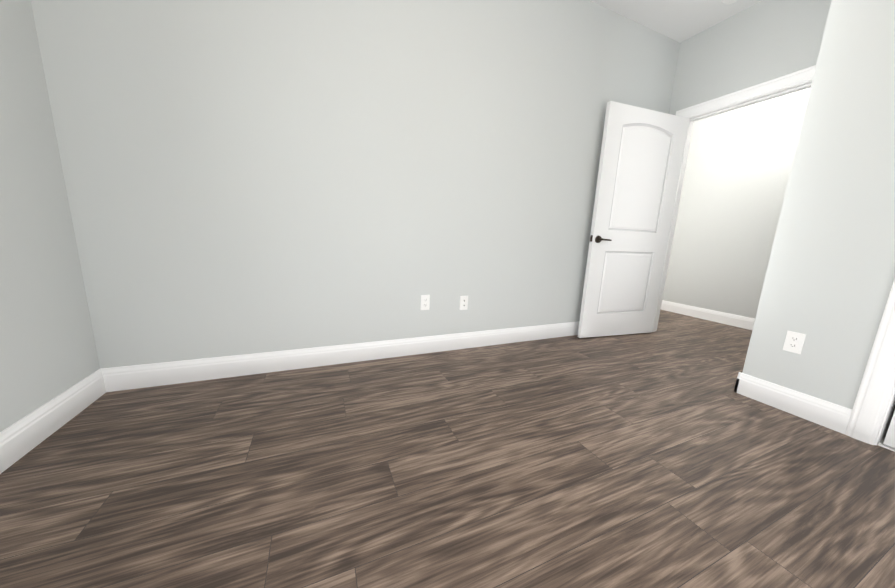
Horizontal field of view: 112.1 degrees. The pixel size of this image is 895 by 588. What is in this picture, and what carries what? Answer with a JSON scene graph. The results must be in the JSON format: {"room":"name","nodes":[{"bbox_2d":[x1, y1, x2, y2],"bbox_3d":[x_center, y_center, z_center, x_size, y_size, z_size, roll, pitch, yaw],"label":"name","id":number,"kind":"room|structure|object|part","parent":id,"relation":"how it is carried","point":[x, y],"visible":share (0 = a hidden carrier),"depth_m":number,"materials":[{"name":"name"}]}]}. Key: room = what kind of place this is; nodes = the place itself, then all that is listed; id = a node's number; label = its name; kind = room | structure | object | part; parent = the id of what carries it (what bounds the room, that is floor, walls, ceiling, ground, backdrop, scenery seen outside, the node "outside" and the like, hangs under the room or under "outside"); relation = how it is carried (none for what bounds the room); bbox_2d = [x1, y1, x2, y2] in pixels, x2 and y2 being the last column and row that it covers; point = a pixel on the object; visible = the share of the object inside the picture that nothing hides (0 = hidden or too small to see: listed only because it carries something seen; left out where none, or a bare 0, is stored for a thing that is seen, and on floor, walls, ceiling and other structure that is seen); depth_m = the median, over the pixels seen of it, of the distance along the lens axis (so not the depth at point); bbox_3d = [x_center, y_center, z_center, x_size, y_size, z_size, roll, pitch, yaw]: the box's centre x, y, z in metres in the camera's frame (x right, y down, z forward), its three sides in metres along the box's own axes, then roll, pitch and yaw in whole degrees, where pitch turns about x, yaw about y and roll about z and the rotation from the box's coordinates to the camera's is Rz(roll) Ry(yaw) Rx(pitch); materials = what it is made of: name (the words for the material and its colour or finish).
{"room":"empty bedroom","nodes":[
{"label":"empty bedroom","id":0,"kind":"room"},
{"bbox_2d":[0,0,99,431],"bbox_3d":[-1.124,-0.463,-0.324,0.120,2.736,3.958,-2,12,-23],"label":"wall","id":1,"kind":"structure","parent":0,"point":[48,351],"depth_m":1.26,"materials":[{"name":"grey paint"}]},
{"bbox_2d":[0,369,105,473],"bbox_3d":[-1.091,0.823,-0.107,0.014,0.133,3.838,-2,12,-23],"label":"baseboard","id":2,"kind":"structure","parent":1,"relation":"attached to","point":[23,436],"depth_m":1.27,"materials":[{"name":"white wood"}]},
{"bbox_2d":[31,0,679,367],"bbox_3d":[0.069,-0.905,2.237,4.360,2.736,0.120,-2,12,-23],"label":"wall","id":3,"kind":"structure","parent":0,"point":[241,177],"depth_m":1.86,"materials":[{"name":"grey paint"}]},
{"bbox_2d":[100,321,578,391],"bbox_3d":[0.098,0.383,2.445,4.240,0.133,0.014,-2,12,-23],"label":"baseboard","id":4,"kind":"structure","parent":3,"relation":"attached to","point":[120,378],"depth_m":2.00,"materials":[{"name":"white wood"}]},
{"bbox_2d":[421,295,429,309],"bbox_3d":[-0.167,0.065,2.266,0.070,0.115,0.008,-2,12,-23],"label":"electrical outlet","id":5,"kind":"object","parent":3,"relation":"attached to","point":[425,302],"visible":1,"depth_m":2.26,"materials":[{"name":"white plastic"}]},
{"bbox_2d":[459,296,467,309],"bbox_3d":[0.132,0.071,2.395,0.070,0.115,0.014,-2,12,-23],"label":"outlet","id":6,"kind":"object","parent":3,"relation":"attached to","point":[463,302],"visible":1,"depth_m":2.40,"materials":[{"name":"white plastic"}]},
{"bbox_2d":[0,309,894,587],"bbox_3d":[0.821,0.533,2.436,5.790,0.100,7.260,-2,12,-23],"label":"floor","id":7,"kind":"structure","parent":0,"point":[664,455],"depth_m":1.12,"materials":[{"name":"wood"}]},
{"bbox_2d":[878,441,894,451],"bbox_3d":[2.094,0.722,1.423,0.057,0.011,0.060,-2,12,-23],"label":"pivot bracket","id":8,"kind":"object","parent":7,"relation":"on","point":[881,444],"visible":0.91,"depth_m":1.43,"materials":[{"name":"metal"}]},
{"bbox_2d":[590,0,762,42],"bbox_3d":[0.935,-2.260,1.902,5.790,0.120,7.260,-2,12,-23],"label":"ceiling","id":9,"kind":"structure","parent":0,"point":[679,21],"depth_m":2.43,"materials":[{"name":"white paint"}]},
{"bbox_2d":[721,0,737,3],"bbox_3d":[2.110,-2.194,2.229,0.134,0.039,0.134,-2,12,-23],"label":"smoke detector","id":10,"kind":"object","parent":9,"relation":"attached to","point":[727,1],"visible":1,"depth_m":2.25,"materials":[{"name":"white plastic"}]},
{"bbox_2d":[662,88,810,318],"bbox_3d":[3.482,-0.966,3.286,0.120,2.736,7.020,-2,12,-23],"label":"wall","id":11,"kind":"structure","parent":0,"point":[739,163],"depth_m":3.51,"materials":[{"name":"grey paint"}]},
{"bbox_2d":[661,300,754,329],"bbox_3d":[3.368,0.314,3.504,0.014,0.133,7.020,-2,12,-23],"label":"baseboard","id":12,"kind":"structure","parent":11,"relation":"attached to","point":[723,318],"depth_m":3.74,"materials":[{"name":"white wood"}]},
{"bbox_2d":[669,0,831,114],"bbox_3d":[2.279,-0.917,2.770,0.120,2.736,7.020,-2,12,-23],"label":"wall","id":13,"kind":"structure","parent":0,"point":[761,42],"depth_m":2.35,"materials":[{"name":"grey paint"}]},
{"bbox_2d":[577,101,689,337],"bbox_3d":[1.714,-0.591,2.797,0.930,2.022,0.127,-1,11,-18],"label":"entry door","id":14,"kind":"structure","parent":13,"relation":"in","point":[641,156],"depth_m":2.75,"materials":[{"name":"white paint"}]},
{"bbox_3d":[1.379,-0.482,2.665,0.141,0.066,0.046,-1,11,-18],"label":"handle","id":15,"kind":"part","parent":14,"relation":"part of","materials":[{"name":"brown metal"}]},
{"bbox_2d":[652,80,811,331],"bbox_3d":[2.383,-0.529,2.565,0.120,2.060,0.958,-2,12,-23],"label":"trim","id":16,"kind":"structure","parent":13,"relation":"attached to","point":[783,92],"depth_m":2.82,"materials":[{"name":"white wood"}]},
{"bbox_2d":[676,65,815,117],"bbox_3d":[2.320,-0.562,2.530,0.019,2.134,1.106,-2,12,-23],"label":"door frame","id":17,"kind":"structure","parent":13,"relation":"attached to","point":[785,81],"depth_m":2.33,"materials":[{"name":"white wood"}]},
{"bbox_2d":[742,0,894,408],"bbox_3d":[2.464,-0.474,0.499,0.120,2.736,2.620,-2,12,-23],"label":"wall","id":18,"kind":"structure","parent":0,"point":[828,280],"depth_m":1.51,"materials":[{"name":"grey paint"}]},
{"bbox_2d":[735,372,851,433],"bbox_3d":[1.918,0.598,1.708,0.014,0.133,0.446,-2,12,-23],"label":"baseboard","id":19,"kind":"structure","parent":18,"relation":"attached to","point":[830,415],"depth_m":1.67,"materials":[{"name":"white wood"}]},
{"bbox_2d":[783,331,805,353],"bbox_3d":[1.922,0.268,1.673,0.008,0.115,0.070,-2,12,-23],"label":"outlet","id":20,"kind":"object","parent":18,"relation":"attached to","point":[794,342],"visible":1,"depth_m":1.67,"materials":[{"name":"white plastic"}]},
{"bbox_2d":[845,278,894,444],"bbox_3d":[2.379,-0.178,0.550,0.019,2.129,1.708,-2,12,-23],"label":"trim","id":21,"kind":"structure","parent":18,"relation":"attached to","point":[872,400],"depth_m":1.42,"materials":[{"name":"white wood"}]},
{"bbox_2d":[875,387,894,445],"bbox_3d":[2.441,-0.145,0.585,0.120,2.055,1.560,-2,12,-23],"label":"trim","id":22,"kind":"structure","parent":18,"relation":"attached to","point":[887,419],"depth_m":1.43,"materials":[{"name":"white wood"}]},
{"bbox_2d":[883,411,894,447],"bbox_3d":[2.200,-0.230,1.086,0.035,1.990,0.372,-2,12,-23],"label":"bifold door","id":23,"kind":"structure","parent":18,"relation":"in","point":[889,440],"depth_m":1.41,"materials":[{"name":"white paint"}]},
{"bbox_3d":[2.312,-0.724,1.770,0.620,2.736,0.120,-2,12,-23],"label":"wall","id":24,"kind":"structure","parent":0,"visible":0},
{"bbox_2d":[734,373,741,391],"bbox_3d":[2.172,0.543,2.048,0.754,0.133,0.014,-2,12,-23],"label":"baseboard","id":25,"kind":"structure","parent":24,"relation":"attached to","point":[738,378],"depth_m":1.90,"materials":[{"name":"white"}]}
]}

